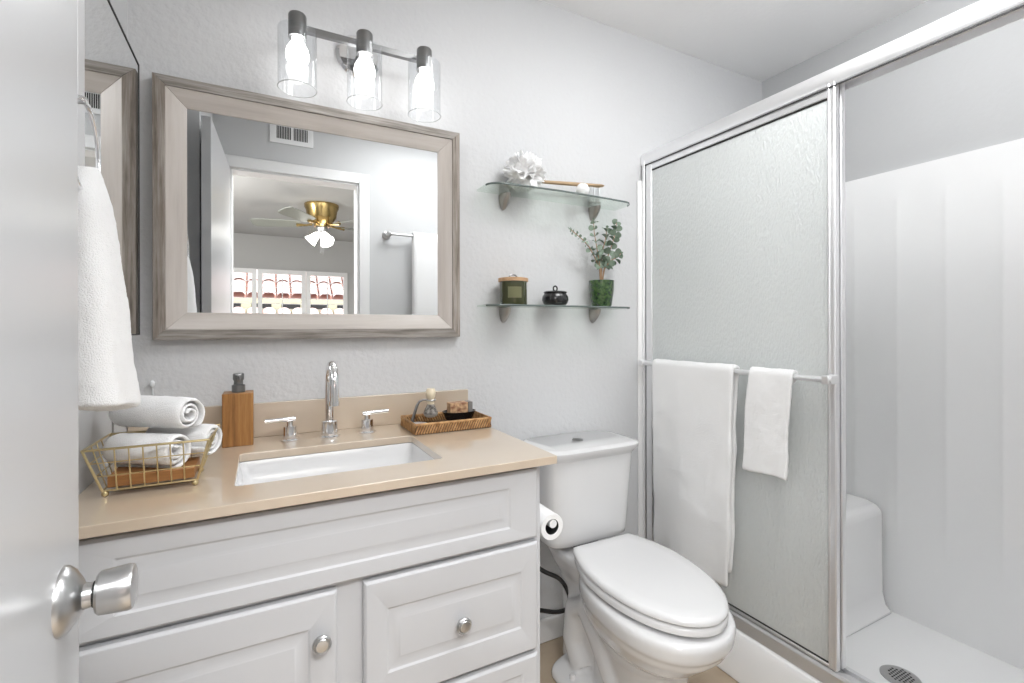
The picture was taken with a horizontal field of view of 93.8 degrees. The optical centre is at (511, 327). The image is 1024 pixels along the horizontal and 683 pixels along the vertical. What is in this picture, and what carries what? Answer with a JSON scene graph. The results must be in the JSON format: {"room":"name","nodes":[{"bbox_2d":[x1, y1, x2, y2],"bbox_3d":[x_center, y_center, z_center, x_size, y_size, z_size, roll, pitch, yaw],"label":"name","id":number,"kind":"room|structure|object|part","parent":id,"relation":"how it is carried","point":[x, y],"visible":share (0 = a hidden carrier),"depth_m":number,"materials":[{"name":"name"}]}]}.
{"room":"bathroom","nodes":[
{"label":"bathroom","id":0,"kind":"room"},
{"bbox_2d":[78,0,127,493],"bbox_3d":[-0.617,-0.021,0.506,0.165,2.345,1.540,0,0,-28],"label":"wall","id":1,"kind":"structure","parent":0,"point":[93,426],"depth_m":0.95,"materials":[{"name":"grey paint"}]},
{"bbox_2d":[78,94,100,189],"bbox_3d":[-0.671,-0.282,0.712,0.061,0.166,0.147,0,0,-28],"label":"towel ring","id":2,"kind":"object","parent":1,"relation":"attached to","point":[82,100],"visible":0.33,"depth_m":0.77,"materials":[{"name":"silver metal"}]},
{"bbox_3d":[-0.671,-0.342,0.712,0.060,0.044,0.044,0,0,-28],"label":"mounting post","id":3,"kind":"part","parent":2,"relation":"part of","materials":[{"name":"silver metal"}]},
{"bbox_2d":[78,165,140,410],"bbox_3d":[-0.672,-0.056,0.780,0.089,0.401,0.181,0,0,-20],"label":"hanging towel","id":4,"kind":"object","parent":2,"relation":"hanging from","point":[107,374],"visible":0.77,"depth_m":0.72,"materials":[{"name":"white fabric"}]},
{"bbox_2d":[77,0,139,335],"bbox_3d":[-0.799,-0.302,0.935,0.040,0.642,0.438,0,0,-28],"label":"mirror","id":5,"kind":"object","parent":1,"relation":"attached to","point":[108,66],"visible":0.43,"depth_m":0.95,"materials":[{"name":"silver mirror"}]},
{"bbox_3d":[-0.692,-0.302,0.764,0.008,0.640,0.036,0,0,-28],"label":"rail","id":6,"kind":"part","parent":5,"relation":"part of","materials":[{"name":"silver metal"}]},
{"bbox_3d":[-0.794,-0.302,0.958,0.008,0.642,0.402,0,0,-28],"label":"edge trim","id":7,"kind":"part","parent":5,"relation":"part of","materials":[{"name":"grey"}]},
{"bbox_2d":[127,0,761,618],"bbox_3d":[0.110,-0.023,1.812,2.664,2.345,0.100,0,0,-28],"label":"wall","id":8,"kind":"structure","parent":0,"point":[585,96],"depth_m":1.67,"materials":[{"name":"white paint"}]},
{"bbox_2d":[128,389,467,437],"bbox_3d":[-0.551,0.255,1.397,0.904,0.093,0.019,0,0,-28],"label":"backsplash","id":9,"kind":"structure","parent":8,"relation":"attached to","point":[309,414],"depth_m":1.41,"materials":[{"name":"beige stone"}]},
{"bbox_2d":[152,72,459,339],"bbox_3d":[-0.540,-0.303,1.395,0.820,0.670,0.032,0,0,-28],"label":"framed mirror","id":10,"kind":"object","parent":8,"relation":"attached to","point":[273,217],"visible":1,"depth_m":1.36,"materials":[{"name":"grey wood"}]},
{"bbox_2d":[187,109,437,314],"bbox_3d":[-0.542,-0.303,1.400,0.690,0.540,0.001,0,0,-28],"label":"mirror glass","id":11,"kind":"object","parent":10,"relation":"on","point":[286,216],"depth_m":1.37,"materials":[{"name":"silver mirror"}]},
{"bbox_2d":[277,10,440,122],"bbox_3d":[-0.431,-0.755,1.379,0.443,0.251,0.166,0,0,-28],"label":"vanity light","id":12,"kind":"object","parent":8,"relation":"attached to","point":[357,55],"visible":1,"depth_m":1.34,"materials":[{"name":"silver metal"}]},
{"bbox_3d":[-0.568,-0.708,1.268,0.095,0.154,0.095,0,0,-28],"label":"lamp shade","id":13,"kind":"part","parent":12,"relation":"part of","materials":[{"name":"clear glass"}]},
{"bbox_3d":[-0.568,-0.728,1.268,0.058,0.075,0.058,0,0,-28],"label":"bulb","id":14,"kind":"part","parent":12,"relation":"part of","materials":[{"name":"white glass"}]},
{"bbox_2d":[288,10,306,42],"bbox_3d":[-0.573,-0.796,1.277,0.045,0.062,0.066,0,0,-28],"label":"socket","id":15,"kind":"object","parent":12,"relation":"attached to","point":[297,20],"depth_m":1.25,"materials":[{"name":"grey metal"}]},
{"bbox_2d":[356,29,372,58],"bbox_3d":[-0.420,-0.796,1.357,0.045,0.062,0.066,0,0,-28],"label":"socket","id":16,"kind":"object","parent":12,"relation":"attached to","point":[364,38],"depth_m":1.33,"materials":[{"name":"grey metal"}]},
{"bbox_3d":[-0.415,-0.729,1.348,0.058,0.075,0.058,0,0,-28],"label":"bulb","id":17,"kind":"part","parent":12,"relation":"part of","materials":[{"name":"white glass"}]},
{"bbox_2d":[417,46,431,73],"bbox_3d":[-0.266,-0.796,1.438,0.045,0.062,0.066,0,0,-28],"label":"socket","id":18,"kind":"object","parent":12,"relation":"attached to","point":[424,53],"depth_m":1.41,"materials":[{"name":"grey metal"}]},
{"bbox_3d":[-0.261,-0.729,1.429,0.058,0.075,0.058,0,0,-28],"label":"bulb","id":19,"kind":"part","parent":12,"relation":"part of","materials":[{"name":"white glass"}]},
{"bbox_2d":[540,613,563,643],"bbox_3d":[0.159,1.107,1.772,0.758,0.085,0.014,0,0,-28],"label":"baseboard","id":20,"kind":"structure","parent":8,"relation":"attached to","point":[551,627],"depth_m":1.76,"materials":[{"name":"white paint"}]},
{"bbox_2d":[483,304,629,322],"bbox_3d":[0.175,-0.045,1.714,0.599,0.060,0.127,0,0,-28],"label":"glass shelf","id":21,"kind":"object","parent":8,"relation":"attached to","point":[504,312],"visible":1,"depth_m":1.68,"materials":[{"name":"grey"}]},
{"bbox_2d":[498,274,527,303],"bbox_3d":[0.004,-0.128,1.627,0.102,0.105,0.102,0,0,-28],"label":"glass jar","id":22,"kind":"object","parent":21,"relation":"on","point":[512,290],"visible":0.83,"depth_m":1.59,"materials":[{"name":"green glass"}]},
{"bbox_3d":[0.175,-0.072,1.715,0.598,0.006,0.127,0,0,-28],"label":"glass plate","id":23,"kind":"part","parent":21,"relation":"part of","materials":[{"name":"clear glass"}]},
{"bbox_2d":[542,285,568,304],"bbox_3d":[0.154,-0.112,1.705,0.095,0.073,0.095,0,0,-28],"label":"pot","id":24,"kind":"object","parent":21,"relation":"on","point":[554,297],"visible":0.9,"depth_m":1.67,"materials":[{"name":"black ceramic"}]},
{"bbox_3d":[0.154,-0.126,1.705,0.084,0.008,0.084,0,0,-28],"label":"pot lid","id":25,"kind":"part","parent":24,"relation":"part of","materials":[{"name":"black ceramic"}]},
{"bbox_3d":[0.154,-0.098,1.705,0.095,0.045,0.095,0,0,-28],"label":"pot","id":26,"kind":"part","parent":24,"relation":"part of","materials":[{"name":"black ceramic"}]},
{"bbox_2d":[568,218,622,305],"bbox_3d":[0.302,-0.245,1.783,0.259,0.339,0.095,0,0,-28],"label":"eucalyptus","id":27,"kind":"object","parent":21,"relation":"on","point":[601,291],"visible":0.97,"depth_m":1.78,"materials":[{"name":"green plant"}]},
{"bbox_2d":[589,280,613,305],"bbox_3d":[0.336,-0.125,1.801,0.095,0.098,0.095,0,0,-28],"label":"plant pot","id":28,"kind":"object","parent":21,"relation":"on","point":[601,292],"depth_m":1.76,"materials":[{"name":"green ceramic"}]},
{"bbox_2d":[486,182,629,220],"bbox_3d":[0.174,-0.440,1.714,0.599,0.060,0.127,0,0,-28],"label":"glass shelf","id":29,"kind":"object","parent":8,"relation":"attached to","point":[504,198],"visible":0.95,"depth_m":1.66,"materials":[{"name":"grey"}]},
{"bbox_2d":[502,150,545,192],"bbox_3d":[0.041,-0.537,1.644,0.149,0.136,0.146,0,0,-28],"label":"sponge","id":30,"kind":"object","parent":29,"relation":"on","point":[526,169],"visible":0.98,"depth_m":1.61,"materials":[{"name":"white"}]},
{"bbox_2d":[542,180,603,203],"bbox_3d":[0.224,-0.506,1.762,0.275,0.070,0.030,0,0,-28],"label":"bath brush","id":31,"kind":"object","parent":29,"relation":"on","point":[593,191],"visible":0.8,"depth_m":1.79,"materials":[{"name":"brown wood"}]},
{"bbox_3d":[0.224,-0.526,1.762,0.275,0.030,0.030,0,0,-28],"label":"brush handle","id":32,"kind":"part","parent":31,"relation":"part of","materials":[{"name":"brown wood"}]},
{"bbox_2d":[576,183,589,196],"bbox_3d":[0.256,-0.496,1.733,0.051,0.049,0.051,0,0,-28],"label":"ball","id":33,"kind":"object","parent":29,"relation":"on","point":[581,188],"visible":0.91,"depth_m":1.72,"materials":[{"name":"white"}]},
{"bbox_2d":[540,636,738,682],"bbox_3d":[0.495,1.199,1.081,2.664,0.100,1.750,0,0,-28],"label":"floor","id":34,"kind":"structure","parent":0,"point":[551,651],"depth_m":1.60,"materials":[{"name":"beige tile"}]},
{"bbox_2d":[79,466,539,682],"bbox_3d":[-0.433,0.737,1.149,0.880,0.828,0.566,0,0,-28],"label":"vanity cabinet","id":35,"kind":"object","parent":34,"relation":"on","point":[439,582],"visible":0.85,"depth_m":0.92,"materials":[{"name":"grey wood"}]},
{"bbox_3d":[-0.516,0.771,0.825,0.408,0.540,0.018,0,0,-28],"label":"cabinet door","id":36,"kind":"part","parent":35,"relation":"part of","materials":[{"name":"grey wood"}]},
{"bbox_2d":[79,389,556,539],"bbox_3d":[-0.425,0.264,1.157,0.904,0.112,0.561,0,0,-28],"label":"countertop","id":37,"kind":"structure","parent":35,"relation":"on","point":[461,454],"depth_m":1.05,"materials":[{"name":"beige stone"}]},
{"bbox_2d":[80,424,220,496],"bbox_3d":[-0.685,0.256,0.930,0.196,0.091,0.152,0,0,-28],"label":"wire basket","id":38,"kind":"object","parent":37,"relation":"on","point":[122,476],"visible":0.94,"depth_m":0.88,"materials":[{"name":"gold metal"}]},
{"bbox_2d":[102,433,190,467],"bbox_3d":[-0.700,0.238,0.920,0.136,0.068,0.068,0,0,5],"label":"rolled towel","id":39,"kind":"object","parent":38,"relation":"in","point":[121,439],"visible":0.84,"depth_m":0.90,"materials":[{"name":"white fabric"}]},
{"bbox_2d":[109,395,204,427],"bbox_3d":[-0.708,0.170,0.955,0.164,0.066,0.071,0,0,9],"label":"rolled towel","id":40,"kind":"object","parent":39,"relation":"on","point":[153,411],"visible":0.87,"depth_m":0.93,"materials":[{"name":"white fabric"}]},
{"bbox_2d":[145,424,221,455],"bbox_3d":[-0.683,0.233,0.993,0.132,0.064,0.069,0,0,1],"label":"rolled towel","id":41,"kind":"object","parent":38,"relation":"in","point":[204,431],"visible":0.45,"depth_m":0.97,"materials":[{"name":"white fabric"}]},
{"bbox_2d":[150,380,154,395],"bbox_3d":[-0.910,0.193,1.213,0.012,0.118,0.012,0,0,-28],"label":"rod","id":42,"kind":"object","parent":37,"relation":"on","point":[152,383],"visible":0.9,"depth_m":1.21,"materials":[{"name":"silver metal"}]},
{"bbox_2d":[222,373,253,447],"bbox_3d":[-0.705,0.210,1.234,0.069,0.182,0.075,0,0,-28],"label":"soap dispenser","id":43,"kind":"object","parent":37,"relation":"on","point":[238,403],"visible":1,"depth_m":1.21,"materials":[{"name":"brown wood"}]},
{"bbox_2d":[265,361,388,441],"bbox_3d":[-0.481,0.196,1.281,0.320,0.211,0.143,0,0,-28],"label":"faucet","id":44,"kind":"object","parent":37,"relation":"on","point":[329,426],"visible":1,"depth_m":1.29,"materials":[{"name":"silver metal"}]},
{"bbox_3d":[-0.613,0.245,1.266,0.073,0.014,0.012,0,0,-28],"label":"lever","id":45,"kind":"part","parent":44,"relation":"part of","materials":[{"name":"silver metal"}]},
{"bbox_3d":[-0.592,0.275,1.277,0.046,0.052,0.046,0,0,-28],"label":"handle","id":46,"kind":"part","parent":44,"relation":"part of","materials":[{"name":"silver metal"}]},
{"bbox_3d":[-0.479,0.175,1.272,0.023,0.171,0.123,0,0,-28],"label":"spout","id":47,"kind":"part","parent":44,"relation":"part of","materials":[{"name":"silver metal"}]},
{"bbox_3d":[-0.414,0.275,1.370,0.046,0.052,0.046,0,0,-28],"label":"handle","id":48,"kind":"part","parent":44,"relation":"part of","materials":[{"name":"silver metal"}]},
{"bbox_3d":[-0.394,0.245,1.381,0.073,0.014,0.012,0,0,-28],"label":"lever","id":49,"kind":"part","parent":44,"relation":"part of","materials":[{"name":"silver metal"}]},
{"bbox_2d":[236,442,434,485],"bbox_3d":[-0.402,0.388,1.118,0.455,0.134,0.303,0,0,-28],"label":"sink basin","id":50,"kind":"object","parent":37,"relation":"in","point":[306,465],"visible":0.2,"depth_m":1.22,"materials":[{"name":"white ceramic"}]},
{"bbox_2d":[400,411,491,434],"bbox_3d":[-0.201,0.284,1.445,0.236,0.032,0.157,0,0,-28],"label":"rattan tray","id":51,"kind":"object","parent":37,"relation":"on","point":[437,424],"visible":0.85,"depth_m":1.39,"materials":[{"name":"brown wicker"}]},
{"bbox_2d":[411,399,435,423],"bbox_3d":[-0.265,0.251,1.421,0.080,0.077,0.052,0,0,-28],"label":"stand","id":52,"kind":"object","parent":51,"relation":"on","point":[421,400],"visible":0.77,"depth_m":1.41,"materials":[{"name":"silver metal"}]},
{"bbox_3d":[-0.276,0.250,1.415,0.055,0.074,0.011,0,0,-28],"label":"stand arm","id":53,"kind":"part","parent":52,"relation":"part of","materials":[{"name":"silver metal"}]},
{"bbox_2d":[423,388,437,417],"bbox_3d":[-0.243,0.227,1.433,0.044,0.087,0.044,0,0,-28],"label":"brush","id":54,"kind":"object","parent":52,"relation":"hanging from","point":[430,411],"visible":0.99,"depth_m":1.42,"materials":[{"name":"beige plastic"}]},
{"bbox_3d":[-0.243,0.206,1.433,0.030,0.047,0.030,0,0,-28],"label":"handle","id":55,"kind":"part","parent":54,"relation":"part of","materials":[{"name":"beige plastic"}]},
{"bbox_2d":[442,409,474,420],"bbox_3d":[-0.163,0.273,1.471,0.106,0.033,0.076,0,0,-28],"label":"soap dish","id":56,"kind":"object","parent":51,"relation":"in","point":[465,415],"visible":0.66,"depth_m":1.44,"materials":[{"name":"black ceramic"}]},
{"bbox_2d":[447,400,472,412],"bbox_3d":[-0.161,0.247,1.472,0.073,0.036,0.032,0,0,-28],"label":"soap bar","id":57,"kind":"object","parent":56,"relation":"on","point":[456,406],"visible":0.84,"depth_m":1.46,"materials":[{"name":"brown"}]},
{"bbox_3d":[-0.353,0.585,0.887,0.034,0.034,0.026,0,0,-28],"label":"knob","id":58,"kind":"part","parent":35,"relation":"part of","materials":[{"name":"silver metal"}]},
{"bbox_3d":[-0.117,0.625,1.034,0.395,0.250,0.018,0,0,-28],"label":"drawer","id":59,"kind":"part","parent":35,"relation":"part of","materials":[{"name":"grey wood"}]},
{"bbox_3d":[-0.104,0.631,1.017,0.034,0.034,0.026,0,0,-28],"label":"knob","id":60,"kind":"part","parent":35,"relation":"part of","materials":[{"name":"silver metal"}]},
{"bbox_3d":[-0.117,0.829,1.034,0.395,0.138,0.018,0,0,-28],"label":"drawer","id":61,"kind":"part","parent":35,"relation":"part of","materials":[{"name":"grey wood"}]},
{"bbox_2d":[546,519,556,527],"bbox_3d":[0.055,0.498,1.239,0.069,0.060,0.115,0,0,-28],"label":"paper holder","id":62,"kind":"object","parent":35,"relation":"attached to","point":[552,523],"visible":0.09,"depth_m":1.20,"materials":[{"name":"silver metal"}]},
{"bbox_2d":[540,504,562,539],"bbox_3d":[0.077,0.500,1.244,0.065,0.065,0.103,0,0,-28],"label":"toilet paper roll","id":63,"kind":"object","parent":62,"relation":"on","point":[549,533],"visible":0.56,"depth_m":1.20,"materials":[{"name":"white paper"}]},
{"bbox_2d":[523,430,735,682],"bbox_3d":[0.350,0.770,1.466,0.395,0.755,0.713,0,0,-28],"label":"toilet","id":64,"kind":"object","parent":34,"relation":"on","point":[638,610],"visible":0.99,"depth_m":1.42,"materials":[{"name":"white ceramic"}]},
{"bbox_2d":[540,566,567,613],"bbox_3d":[0.115,0.890,1.647,0.175,0.213,0.077,0,0,-1],"label":"supply hose","id":65,"kind":"object","parent":64,"relation":"attached to","point":[548,573],"visible":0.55,"depth_m":1.62,"materials":[{"name":"black rubber"}]},
{"bbox_3d":[0.238,0.415,1.677,0.392,0.038,0.234,0,0,-28],"label":"tank lid","id":66,"kind":"part","parent":64,"relation":"part of","materials":[{"name":"white ceramic"}]},
{"bbox_3d":[0.234,0.580,1.686,0.360,0.291,0.213,0,0,-28],"label":"tank","id":67,"kind":"part","parent":64,"relation":"part of","materials":[{"name":"white ceramic"}]},
{"bbox_3d":[0.346,0.948,1.453,0.344,0.398,0.693,0,0,-28],"label":"bowl","id":68,"kind":"part","parent":64,"relation":"part of","materials":[{"name":"white ceramic"}]},
{"bbox_3d":[0.397,0.707,1.367,0.328,0.022,0.477,0,0,-28],"label":"seat lid","id":69,"kind":"part","parent":64,"relation":"part of","materials":[{"name":"white plastic"}]},
{"bbox_2d":[637,138,1023,682],"bbox_3d":[1.212,0.272,1.463,0.834,1.750,1.538,0,0,-28],"label":"shower stall","id":70,"kind":"object","parent":34,"relation":"on","point":[934,250],"visible":0.58,"depth_m":1.70,"materials":[{"name":"white plastic"}]},
{"bbox_3d":[0.866,0.248,2.144,0.792,1.700,0.011,0,0,-28],"label":"surround panel","id":71,"kind":"part","parent":70,"relation":"part of","materials":[{"name":"white plastic"}]},
{"bbox_2d":[639,0,1023,682],"bbox_3d":[0.892,0.138,1.303,0.113,1.710,1.524,0,0,-28],"label":"sliding shower door","id":72,"kind":"structure","parent":70,"relation":"attached to","point":[743,212],"depth_m":1.46,"materials":[{"name":"glass"}]},
{"bbox_2d":[652,359,739,586],"bbox_3d":[0.630,0.485,1.690,0.062,0.731,0.360,0,0,-28],"label":"bath towel","id":73,"kind":"object","parent":72,"relation":"hanging from","point":[694,404],"visible":0.98,"depth_m":1.65,"materials":[{"name":"white fabric"}]},
{"bbox_3d":[0.726,0.148,1.628,0.005,1.576,0.689,0,0,-28],"label":"glass pane","id":74,"kind":"part","parent":72,"relation":"part of","materials":[{"name":"clear glass"}]},
{"bbox_3d":[0.722,0.134,1.632,0.020,1.616,0.727,0,0,-28],"label":"sliding panel","id":75,"kind":"part","parent":72,"relation":"part of","materials":[{"name":"glass"}]},
{"bbox_2d":[742,367,798,479],"bbox_3d":[0.769,0.282,1.433,0.050,0.322,0.156,0,0,-28],"label":"hand towel","id":76,"kind":"object","parent":72,"relation":"hanging from","point":[768,391],"visible":1,"depth_m":1.42,"materials":[{"name":"white fabric"}]},
{"bbox_3d":[0.911,-0.689,1.314,0.065,0.057,1.524,0,0,-28],"label":"header rail","id":77,"kind":"part","parent":72,"relation":"part of","materials":[{"name":"silver metal"}]},
{"bbox_3d":[0.754,0.131,1.631,0.020,1.622,0.698,0,0,-28],"label":"sliding panel","id":78,"kind":"part","parent":72,"relation":"part of","materials":[{"name":"silver metal"}]},
{"bbox_3d":[1.041,0.887,1.922,0.665,0.422,0.541,0,0,-28],"label":"bench seat","id":79,"kind":"part","parent":70,"relation":"part of","materials":[{"name":"white plastic"}]},
{"bbox_2d":[879,665,921,682],"bbox_3d":[1.217,1.094,1.501,0.104,0.006,0.104,0,0,-28],"label":"floor drain","id":80,"kind":"object","parent":70,"relation":"on","point":[892,673],"visible":1,"depth_m":1.50,"materials":[{"name":"silver metal"}]},
{"bbox_3d":[1.573,0.246,1.652,0.018,1.700,1.536,0,0,-28],"label":"surround panel","id":81,"kind":"part","parent":70,"relation":"part of","materials":[{"name":"white plastic"}]},
{"bbox_2d":[540,0,927,81],"bbox_3d":[0.464,-1.246,1.130,2.664,0.100,1.640,0,0,-28],"label":"ceiling","id":82,"kind":"structure","parent":0,"point":[759,40],"depth_m":1.89,"materials":[{"name":"white paint"}]},
{"bbox_2d":[762,0,1023,181],"bbox_3d":[1.626,-0.026,1.680,0.100,2.345,1.540,0,0,-28],"label":"wall","id":83,"kind":"structure","parent":0,"point":[967,96],"depth_m":1.76,"materials":[{"name":"grey paint"}]},
{"bbox_3d":[0.873,-0.052,0.355,2.664,2.400,0.110,0,0,-28],"label":"wall","id":84,"kind":"structure","parent":0,"visible":0},
{"bbox_2d":[0,0,138,682],"bbox_3d":[-0.300,0.140,0.219,0.096,1.998,0.711,0,0,-28],"label":"door","id":85,"kind":"structure","parent":84,"relation":"in","point":[44,594],"depth_m":0.42,"materials":[{"name":"grey"}]},
{"bbox_3d":[-0.409,0.271,0.496,0.033,0.045,0.045,0,0,-28],"label":"knob","id":86,"kind":"part","parent":85,"relation":"part of","materials":[{"name":"silver metal"}]}
]}

